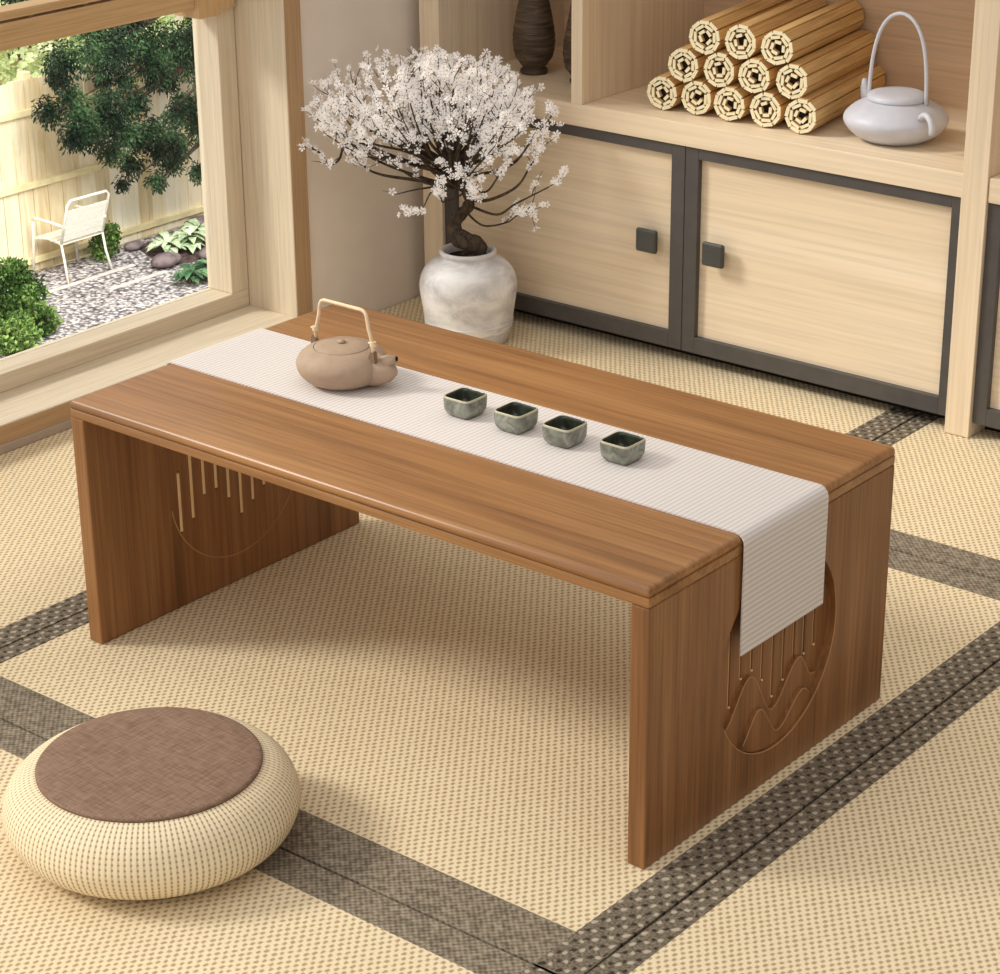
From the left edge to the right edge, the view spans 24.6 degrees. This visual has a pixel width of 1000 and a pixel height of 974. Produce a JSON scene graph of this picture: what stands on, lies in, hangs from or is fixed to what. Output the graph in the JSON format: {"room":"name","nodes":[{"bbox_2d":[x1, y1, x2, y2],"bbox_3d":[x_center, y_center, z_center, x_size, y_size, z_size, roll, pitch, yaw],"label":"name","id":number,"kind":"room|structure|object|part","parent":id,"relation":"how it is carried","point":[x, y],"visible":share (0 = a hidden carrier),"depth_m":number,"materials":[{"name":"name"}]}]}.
{"room":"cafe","nodes":[
{"label":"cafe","id":0,"kind":"room"},
{"bbox_2d":[300,0,424,311],"bbox_3d":[-1.397,-0.902,3.195,0.220,2.380,4.650,17,29,36],"label":"wall","id":1,"kind":"structure","parent":0,"point":[364,255],"depth_m":4.59,"materials":[{"name":"beige paint"}]},
{"bbox_2d":[0,419,71,454],"bbox_3d":[-1.586,0.279,3.235,0.008,0.017,3.740,17,29,36],"label":"baseboard","id":2,"kind":"structure","parent":1,"relation":"attached to","point":[57,428],"depth_m":4.08,"materials":[{"name":"brown wood"}]},
{"bbox_2d":[0,0,312,444],"bbox_3d":[-1.664,-0.667,2.927,0.228,2.000,3.786,17,29,36],"label":"window","id":3,"kind":"structure","parent":1,"relation":"in","point":[248,53],"depth_m":4.42,"materials":[{"name":"brown wood"}]},
{"bbox_3d":[-1.585,0.256,3.225,0.002,0.032,3.741,17,29,36],"label":"sill trim","id":4,"kind":"part","parent":3,"relation":"part of","materials":[{"name":"beige wood"}]},
{"bbox_3d":[-1.360,-0.580,3.433,0.045,0.022,2.437,17,29,36],"label":"slatted rail","id":5,"kind":"part","parent":3,"relation":"part of","materials":[{"name":"brown wood"}]},
{"bbox_3d":[-1.361,-0.550,3.447,0.050,0.047,2.437,17,29,36],"label":"rail","id":6,"kind":"part","parent":3,"relation":"part of","materials":[{"name":"brown wood"}]},
{"bbox_3d":[-1.744,-0.694,2.940,0.004,1.868,3.680,17,29,36],"label":"glass pane","id":7,"kind":"part","parent":3,"relation":"part of","materials":[{"name":"clear glass"}]},
{"bbox_3d":[-1.706,0.181,3.312,0.069,0.035,3.720,17,29,36],"label":"sash rail","id":8,"kind":"part","parent":3,"relation":"part of","materials":[{"name":"brown wood"}]},
{"bbox_3d":[-1.672,0.228,3.290,0.222,0.035,3.742,17,29,36],"label":"sill","id":9,"kind":"part","parent":3,"relation":"part of","materials":[{"name":"brown wood"}]},
{"bbox_3d":[-0.484,-1.242,4.260,0.226,2.000,0.044,17,29,36],"label":"casing","id":10,"kind":"part","parent":3,"relation":"part of","materials":[{"name":"brown wood"}]},
{"bbox_3d":[-0.395,-1.215,4.194,0.002,2.000,0.043,17,29,36],"label":"casing trim","id":11,"kind":"part","parent":3,"relation":"part of","materials":[{"name":"beige wood"}]},
{"bbox_3d":[-0.045,0.595,2.609,3.280,0.058,4.600,17,29,36],"label":"floor","id":12,"kind":"structure","parent":0,"visible":0},
{"bbox_2d":[0,428,87,648],"bbox_3d":[-1.084,0.235,3.377,0.591,0.023,2.599,17,29,36],"label":"mat","id":13,"kind":"object","parent":12,"relation":"on","point":[43,583],"visible":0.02,"depth_m":3.69,"materials":[{"name":"wicker"}]},
{"bbox_2d":[0,719,550,973],"bbox_3d":[-0.796,0.636,2.425,1.154,0.023,1.360,17,29,36],"label":"mat","id":14,"kind":"object","parent":12,"relation":"on","point":[287,914],"visible":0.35,"depth_m":2.67,"materials":[{"name":"wicker"}]},
{"bbox_2d":[2,707,300,899],"bbox_3d":[-0.429,0.384,2.833,0.365,0.113,0.365,17,29,36],"label":"floor cushion","id":15,"kind":"object","parent":14,"relation":"on","point":[151,803],"visible":1,"depth_m":2.74,"materials":[{"name":"wicker"}]},
{"bbox_2d":[0,512,999,973],"bbox_3d":[0.025,0.235,3.351,1.154,0.023,1.235,17,29,36],"label":"mat","id":16,"kind":"object","parent":12,"relation":"on","point":[452,721],"visible":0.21,"depth_m":3.17,"materials":[{"name":"wicker"}]},
{"bbox_2d":[71,302,894,868],"bbox_3d":[-0.038,0.085,3.196,1.001,0.377,0.558,17,29,36],"label":"table","id":17,"kind":"object","parent":16,"relation":"on","point":[191,484],"visible":0.9,"depth_m":3.03,"materials":[{"name":"brown wood"}]},
{"bbox_3d":[-0.416,-0.020,3.485,0.026,0.351,0.558,17,29,36],"label":"leg panel","id":18,"kind":"part","parent":17,"relation":"part of","materials":[{"name":"brown wood"}]},
{"bbox_2d":[165,328,828,655],"bbox_3d":[-0.037,-0.018,3.157,1.015,0.164,0.190,17,29,36],"label":"table runner","id":19,"kind":"object","parent":17,"relation":"on","point":[780,519],"visible":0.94,"depth_m":2.96,"materials":[{"name":"fabric"}]},
{"bbox_2d":[296,298,397,389],"bbox_3d":[-0.224,-0.204,3.241,0.131,0.118,0.133,-8,24,-18],"label":"teapot","id":20,"kind":"object","parent":19,"relation":"on","point":[339,362],"visible":1,"depth_m":3.21,"materials":[{"name":"beige ceramic"}]},
{"bbox_3d":[-0.224,-0.201,3.244,0.079,0.008,0.079,17,29,36],"label":"lid","id":21,"kind":"part","parent":20,"relation":"part of","materials":[{"name":"beige ceramic"}]},
{"bbox_3d":[-0.220,-0.229,3.228,0.115,0.064,0.005,17,29,36],"label":"handle","id":22,"kind":"part","parent":20,"relation":"part of","materials":[{"name":"wicker"}]},
{"bbox_3d":[-0.171,-0.166,3.229,0.060,0.051,0.051,11,25,25],"label":"spout","id":23,"kind":"part","parent":20,"relation":"part of","materials":[{"name":"beige ceramic"}]},
{"bbox_2d":[443,387,486,418],"bbox_3d":[-0.047,-0.113,3.135,0.047,0.029,0.047,17,29,36],"label":"tea cup","id":24,"kind":"object","parent":19,"relation":"on","point":[464,403],"visible":1,"depth_m":3.12,"materials":[{"name":"grey ceramic"}]},
{"bbox_2d":[494,401,537,433],"bbox_3d":[0.022,-0.091,3.083,0.047,0.029,0.047,17,29,36],"label":"tea cup","id":25,"kind":"object","parent":19,"relation":"on","point":[514,417],"visible":1,"depth_m":3.07,"materials":[{"name":"grey ceramic"}]},
{"bbox_2d":[542,415,586,447],"bbox_3d":[0.086,-0.072,3.035,0.047,0.029,0.047,17,29,36],"label":"tea cup","id":26,"kind":"object","parent":19,"relation":"on","point":[564,431],"visible":1,"depth_m":3.02,"materials":[{"name":"grey ceramic"}]},
{"bbox_2d":[600,431,645,464],"bbox_3d":[0.159,-0.049,2.979,0.047,0.029,0.047,17,29,36],"label":"tea cup","id":27,"kind":"object","parent":19,"relation":"on","point":[619,447],"visible":1,"depth_m":2.97,"materials":[{"name":"grey ceramic"}]},
{"bbox_3d":[0.339,0.214,2.917,0.026,0.351,0.558,17,29,36],"label":"leg panel","id":28,"kind":"part","parent":17,"relation":"part of","materials":[{"name":"brown wood"}]},
{"bbox_2d":[379,296,921,440],"bbox_3d":[0.255,-0.238,4.464,1.174,0.023,0.923,17,29,36],"label":"mat","id":29,"kind":"object","parent":12,"relation":"on","point":[859,417],"visible":0.11,"depth_m":4.37,"materials":[{"name":"wicker"}]},
{"bbox_2d":[298,44,568,343],"bbox_3d":[-0.127,-0.565,4.453,0.525,0.596,0.229,1,23,4],"label":"blossom tree","id":30,"kind":"object","parent":29,"relation":"on","point":[468,288],"visible":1,"depth_m":4.39,"materials":[{"name":"white plant"}]},
{"bbox_3d":[-0.062,-0.382,4.545,0.194,0.186,0.194,17,29,36],"label":"pot","id":31,"kind":"part","parent":30,"relation":"part of","materials":[{"name":"white ceramic"}]},
{"bbox_2d":[419,0,999,437],"bbox_3d":[0.471,-0.998,4.301,1.270,1.499,0.459,17,29,36],"label":"cabinet","id":32,"kind":"object","parent":29,"relation":"on","point":[827,256],"visible":0.8,"depth_m":4.30,"materials":[{"name":"brown wood"}]},
{"bbox_3d":[0.000,-1.145,4.659,0.051,1.499,0.453,17,29,36],"label":"panel","id":33,"kind":"part","parent":32,"relation":"part of","materials":[{"name":"brown wood"}]},
{"bbox_2d":[513,0,554,74],"bbox_3d":[0.068,-0.960,4.590,0.086,0.264,0.086,17,29,36],"label":"wooden vase","id":34,"kind":"object","parent":32,"relation":"on","point":[533,33],"visible":1,"depth_m":4.58,"materials":[{"name":"brown wood"}]},
{"bbox_3d":[0.128,-0.526,4.531,0.593,0.402,0.035,17,29,36],"label":"door frame","id":35,"kind":"part","parent":32,"relation":"part of","materials":[{"name":"grey paint"}]},
{"bbox_3d":[0.129,-0.529,4.533,0.534,0.367,0.018,17,29,36],"label":"door","id":36,"kind":"part","parent":32,"relation":"part of","materials":[{"name":"brown wood"}]},
{"bbox_2d":[563,0,571,82],"bbox_3d":[0.162,-0.913,4.512,0.078,0.237,0.078,17,29,36],"label":"wooden vase","id":37,"kind":"object","parent":32,"relation":"on","point":[567,40],"visible":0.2,"depth_m":4.51,"materials":[{"name":"brown wood"}]},
{"bbox_3d":[0.285,-0.473,4.388,0.048,0.046,0.026,17,29,36],"label":"handle","id":38,"kind":"part","parent":32,"relation":"part of","materials":[{"name":"black metal"}]},
{"bbox_2d":[647,71,704,109],"bbox_3d":[0.391,-0.800,4.461,0.064,0.064,0.342,12,26,28],"label":"roll","id":39,"kind":"object","parent":32,"relation":"on","point":[664,91],"visible":0.37,"depth_m":4.33,"materials":[{"name":"beige wood"}]},
{"bbox_2d":[681,76,738,114],"bbox_3d":[0.452,-0.784,4.419,0.062,0.064,0.343,12,26,28],"label":"roll","id":40,"kind":"object","parent":32,"relation":"on","point":[698,96],"visible":0.36,"depth_m":4.29,"materials":[{"name":"beige wood"}]},
{"bbox_2d":[668,43,725,82],"bbox_3d":[0.427,-0.843,4.411,0.064,0.064,0.342,12,26,28],"label":"roll","id":41,"kind":"object","parent":40,"relation":"on","point":[686,64],"visible":0.4,"depth_m":4.28,"materials":[{"name":"beige wood"}]},
{"bbox_3d":[0.404,-0.436,4.299,0.048,0.046,0.026,17,29,36],"label":"handle","id":42,"kind":"part","parent":32,"relation":"part of","materials":[{"name":"black metal"}]},
{"bbox_2d":[714,81,763,120],"bbox_3d":[0.509,-0.764,4.372,0.064,0.062,0.343,12,26,28],"label":"roll","id":43,"kind":"object","parent":32,"relation":"on","point":[732,102],"visible":0.32,"depth_m":4.24,"materials":[{"name":"beige wood"}]},
{"bbox_2d":[704,48,761,86],"bbox_3d":[0.489,-0.827,4.367,0.063,0.064,0.343,12,26,28],"label":"roll","id":44,"kind":"object","parent":43,"relation":"on","point":[721,68],"visible":0.35,"depth_m":4.24,"materials":[{"name":"beige wood"}]},
{"bbox_2d":[689,0,792,54],"bbox_3d":[0.462,-0.885,4.361,0.064,0.064,0.342,12,26,28],"label":"roll","id":45,"kind":"object","parent":44,"relation":"on","point":[707,35],"visible":0.65,"depth_m":4.24,"materials":[{"name":"brown wood"}]},
{"bbox_3d":[0.597,-1.055,4.442,1.172,0.546,0.025,17,29,36],"label":"panel","id":46,"kind":"part","parent":32,"relation":"part of","materials":[{"name":"brown wood"}]},
{"bbox_2d":[750,85,797,126],"bbox_3d":[0.570,-0.748,4.330,0.063,0.064,0.343,12,26,28],"label":"roll","id":47,"kind":"object","parent":32,"relation":"on","point":[768,108],"visible":0.41,"depth_m":4.20,"materials":[{"name":"beige wood"}]},
{"bbox_2d":[738,37,840,92],"bbox_3d":[0.548,-0.806,4.319,0.064,0.062,0.343,12,26,28],"label":"roll","id":48,"kind":"object","parent":47,"relation":"on","point":[756,74],"visible":0.35,"depth_m":4.19,"materials":[{"name":"beige wood"}]},
{"bbox_2d":[725,0,827,59],"bbox_3d":[0.523,-0.870,4.319,0.063,0.064,0.343,12,26,28],"label":"roll","id":49,"kind":"object","parent":48,"relation":"on","point":[744,39],"visible":0.74,"depth_m":4.21,"materials":[{"name":"brown wood"}]},
{"bbox_3d":[0.582,-0.385,4.189,0.577,0.402,0.035,17,29,36],"label":"door frame","id":50,"kind":"part","parent":32,"relation":"part of","materials":[{"name":"grey paint"}]},
{"bbox_3d":[0.588,-0.387,4.188,0.527,0.367,0.018,17,29,36],"label":"door","id":51,"kind":"part","parent":32,"relation":"part of","materials":[{"name":"brown wood"}]},
{"bbox_2d":[784,62,884,133],"bbox_3d":[0.628,-0.728,4.281,0.062,0.064,0.343,12,26,28],"label":"roll","id":52,"kind":"object","parent":32,"relation":"on","point":[814,109],"visible":0.87,"depth_m":4.20,"materials":[{"name":"brown wood"}]},
{"bbox_2d":[776,30,876,98],"bbox_3d":[0.612,-0.789,4.275,0.062,0.064,0.343,12,26,28],"label":"roll","id":53,"kind":"object","parent":52,"relation":"on","point":[818,68],"visible":0.94,"depth_m":4.21,"materials":[{"name":"brown wood"}]},
{"bbox_2d":[761,0,863,64],"bbox_3d":[0.584,-0.848,4.269,0.064,0.062,0.343,12,26,28],"label":"roll","id":54,"kind":"object","parent":53,"relation":"on","point":[793,40],"visible":1,"depth_m":4.21,"materials":[{"name":"brown wood"}]},
{"bbox_2d":[843,11,948,145],"bbox_3d":[0.709,-0.732,4.083,0.188,0.229,0.188,10,25,23],"label":"kettle","id":55,"kind":"object","parent":32,"relation":"on","point":[890,115],"visible":1,"depth_m":4.05,"materials":[{"name":"white ceramic"}]},
{"bbox_3d":[0.670,-0.711,4.162,0.044,0.056,0.034,17,29,36],"label":"spout","id":56,"kind":"part","parent":55,"relation":"part of","materials":[{"name":"grey ceramic"}]},
{"bbox_3d":[0.710,-0.700,4.097,0.108,0.017,0.108,17,29,36],"label":"lid","id":57,"kind":"part","parent":55,"relation":"part of","materials":[{"name":"grey ceramic"}]},
{"bbox_3d":[0.709,-0.760,4.071,0.123,0.166,0.007,17,29,36],"label":"handle","id":58,"kind":"part","parent":55,"relation":"part of","materials":[{"name":"grey ceramic"}]},
{"bbox_3d":[0.947,-0.852,3.946,0.048,1.499,0.453,17,29,36],"label":"panel","id":59,"kind":"part","parent":32,"relation":"part of","materials":[{"name":"brown wood"}]},
{"bbox_2d":[587,661,999,973],"bbox_3d":[0.480,0.719,2.199,1.123,0.023,2.599,17,29,36],"label":"mat","id":60,"kind":"object","parent":12,"relation":"on","point":[894,868],"visible":1,"depth_m":2.75,"materials":[{"name":"wicker"}]},
{"bbox_2d":[874,413,999,580],"bbox_3d":[1.371,0.107,3.624,1.700,0.023,0.923,17,29,36],"label":"mat","id":61,"kind":"object","parent":12,"relation":"on","point":[946,498],"visible":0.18,"depth_m":3.83,"materials":[{"name":"wicker"}]},
{"bbox_2d":[972,174,999,431],"bbox_3d":[1.400,-0.710,3.601,1.123,1.499,0.459,17,29,36],"label":"cabinet","id":62,"kind":"object","parent":61,"relation":"on","point":[986,410],"visible":1,"depth_m":3.98,"materials":[{"name":"brown wood"}]},
{"bbox_3d":[1.049,-0.244,3.841,0.471,0.367,0.018,17,29,36],"label":"door","id":63,"kind":"part","parent":62,"relation":"part of","materials":[{"name":"brown wood"}]},
{"label":"outside","id":64,"kind":"structure","parent":0,"visible":0},
{"bbox_2d":[31,14,186,272],"bbox_3d":[-4.020,-5.697,31.926,38.500,0.280,50.000,17,29,36],"label":"ground","id":65,"kind":"structure","parent":64,"point":[176,17],"depth_m":24.37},
{"bbox_2d":[0,255,64,356],"bbox_3d":[-4.440,-1.651,21.126,0.917,0.930,0.925,17,29,36],"label":"boxwood shrub","id":66,"kind":"object","parent":65,"relation":"on","point":[23,318],"visible":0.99,"depth_m":21.03,"materials":[{"name":"green plant"}]},
{"bbox_2d":[0,25,127,83],"bbox_3d":[-7.268,-6.076,29.726,4.250,2.150,3.900,17,29,36],"label":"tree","id":67,"kind":"object","parent":65,"relation":"on","point":[9,55],"visible":0.02,"depth_m":28.61,"materials":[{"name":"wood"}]},
{"bbox_2d":[0,0,191,85],"bbox_3d":[-3.497,-5.239,26.736,1.955,3.255,33.334,17,29,36],"label":"hedge","id":68,"kind":"object","parent":65,"relation":"on","point":[31,55],"visible":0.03,"depth_m":24.49,"materials":[{"name":"green plant"}]},
{"bbox_2d":[0,57,203,277],"bbox_3d":[-1.778,-4.566,26.232,0.170,2.000,34.028,17,29,36],"label":"fence","id":69,"kind":"object","parent":65,"relation":"on","point":[36,180],"visible":0.15,"depth_m":23.23,"materials":[{"name":"brown wood"}]},
{"bbox_3d":[-4.689,-3.172,23.006,0.090,2.000,0.100,17,29,36],"label":"fence post","id":70,"kind":"part","parent":69,"relation":"part of","materials":[{"name":"brown wood"}]},
{"bbox_3d":[-1.744,-5.123,25.943,0.048,0.060,34.000,17,29,36],"label":"fence rail","id":71,"kind":"part","parent":69,"relation":"part of","materials":[{"name":"brown wood"}]},
{"bbox_3d":[-1.738,-4.446,26.230,0.048,0.060,34.000,17,29,36],"label":"fence rail","id":72,"kind":"part","parent":69,"relation":"part of","materials":[{"name":"brown wood"}]},
{"bbox_3d":[-1.732,-3.741,26.528,0.048,0.060,34.000,17,29,36],"label":"fence rail","id":73,"kind":"part","parent":69,"relation":"part of","materials":[{"name":"brown wood"}]},
{"bbox_2d":[0,227,208,358],"bbox_3d":[3.066,-2.141,22.966,12.340,0.001,34.000,17,29,36],"label":"gravel","id":74,"kind":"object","parent":65,"relation":"on","point":[89,304],"visible":0.02,"depth_m":22.66,"materials":[{"name":"grey gravel"}]},
{"bbox_2d":[31,189,112,283],"bbox_3d":[-4.288,-2.560,22.985,0.616,0.864,0.606,17,29,36],"label":"garden chair","id":75,"kind":"object","parent":74,"relation":"on","point":[77,232],"visible":1,"depth_m":22.84,"materials":[{"name":"white metal"}]},
{"bbox_3d":[-4.681,-2.408,23.009,0.061,0.570,0.031,2,23,5],"label":"leg","id":76,"kind":"part","parent":75,"relation":"part of","materials":[{"name":"white metal"}]},
{"bbox_3d":[-4.480,-2.622,22.748,0.494,0.055,0.041,17,28,35],"label":"armrest","id":77,"kind":"part","parent":75,"relation":"part of","materials":[{"name":"white metal"}]},
{"bbox_3d":[-4.354,-2.240,22.798,0.040,0.423,0.206,-22,31,-40],"label":"leg","id":78,"kind":"part","parent":75,"relation":"part of","materials":[{"name":"white metal"}]},
{"bbox_3d":[-4.347,-2.538,23.047,0.422,0.034,0.520,17,29,36],"label":"seat","id":79,"kind":"part","parent":75,"relation":"part of","materials":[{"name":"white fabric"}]},
{"bbox_3d":[-4.330,-2.579,23.404,0.031,0.570,0.061,-7,24,-16],"label":"leg","id":80,"kind":"part","parent":75,"relation":"part of","materials":[{"name":"white metal"}]},
{"bbox_3d":[-4.131,-2.644,22.809,0.117,0.335,0.520,17,29,36],"label":"backrest","id":81,"kind":"part","parent":75,"relation":"part of","materials":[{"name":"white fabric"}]},
{"bbox_3d":[-4.120,-2.685,22.782,0.177,0.478,0.568,17,29,36],"label":"frame","id":82,"kind":"part","parent":75,"relation":"part of","materials":[{"name":"white metal"}]},
{"bbox_3d":[-4.138,-2.789,23.134,0.493,0.055,0.041,18,29,37],"label":"armrest","id":83,"kind":"part","parent":75,"relation":"part of","materials":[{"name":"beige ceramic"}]},
{"bbox_3d":[-4.009,-2.409,23.187,0.206,0.424,0.040,14,27,30],"label":"leg","id":84,"kind":"part","parent":75,"relation":"part of","materials":[{"name":"white metal"}]},
{"bbox_2d":[46,264,135,292],"bbox_3d":[-4.190,-2.044,22.875,0.060,0.014,1.450,17,29,36],"label":"stone edging","id":85,"kind":"object","parent":74,"relation":"on","point":[129,265],"visible":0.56,"depth_m":22.96,"materials":[{"name":"white stone"}]},
{"bbox_2d":[0,0,201,195],"bbox_3d":[-3.409,-3.865,22.950,0.845,3.304,3.776,19,30,38],"label":"evergreen tree","id":86,"kind":"object","parent":74,"relation":"on","point":[114,48],"visible":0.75,"depth_m":22.56,"materials":[{"name":"green plant"}]},
{"bbox_2d":[123,240,143,250],"bbox_3d":[-3.808,-2.516,23.874,0.160,0.099,0.241,17,29,36],"label":"rock","id":87,"kind":"object","parent":74,"relation":"on","point":[133,245],"visible":1,"depth_m":23.82,"materials":[{"name":"stone"}]},
{"bbox_2d":[108,270,167,289],"bbox_3d":[-3.612,-2.066,22.915,0.060,0.014,0.750,17,29,36],"label":"stone edging","id":88,"kind":"object","parent":74,"relation":"on","point":[163,271],"visible":1,"depth_m":22.89,"materials":[{"name":"white stone"}]},
{"bbox_2d":[150,251,181,267],"bbox_3d":[-3.393,-2.308,23.307,0.237,0.144,0.360,17,29,36],"label":"rock","id":89,"kind":"object","parent":74,"relation":"on","point":[166,259],"visible":1,"depth_m":23.22,"materials":[{"name":"stone"}]},
{"bbox_2d":[139,231,205,264],"bbox_3d":[-3.156,-2.560,24.088,1.000,0.002,1.600,17,29,36],"label":"soil","id":90,"kind":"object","parent":74,"relation":"on","point":[188,256],"visible":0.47,"depth_m":23.79,"materials":[{"name":"brown soil"}]},
{"bbox_2d":[145,218,205,252],"bbox_3d":[-3.281,-2.602,23.884,0.630,0.181,1.010,17,29,36],"label":"plant","id":91,"kind":"object","parent":90,"relation":"on","point":[195,233],"visible":0.94,"depth_m":23.75,"materials":[{"name":"green plant"}]},
{"bbox_2d":[184,215,203,227],"bbox_3d":[-3.225,-2.825,24.526,0.248,0.149,0.366,17,29,36],"label":"rock","id":92,"kind":"object","parent":90,"relation":"on","point":[200,218],"visible":0.24,"depth_m":24.46,"materials":[{"name":"grey stone"}]},
{"bbox_2d":[198,247,206,259],"bbox_3d":[-2.979,-2.410,23.574,0.205,0.124,0.307,17,29,36],"label":"rock","id":93,"kind":"object","parent":90,"relation":"on","point":[202,253],"visible":0.26,"depth_m":23.47,"materials":[{"name":"grey stone"}]},
{"bbox_2d":[171,258,207,283],"bbox_3d":[-2.936,-2.204,22.957,0.499,0.166,0.901,17,29,36],"label":"plant","id":94,"kind":"object","parent":74,"relation":"on","point":[199,268],"visible":0.43,"depth_m":22.73,"materials":[{"name":"green plant"}]},
{"bbox_2d":[86,220,122,262],"bbox_3d":[-4.052,-2.492,23.518,0.404,0.448,0.346,-15,27,-31],"label":"boxwood shrub","id":95,"kind":"object","parent":65,"relation":"on","point":[112,234],"visible":0.87,"depth_m":23.48,"materials":[{"name":"green plant"}]}
]}

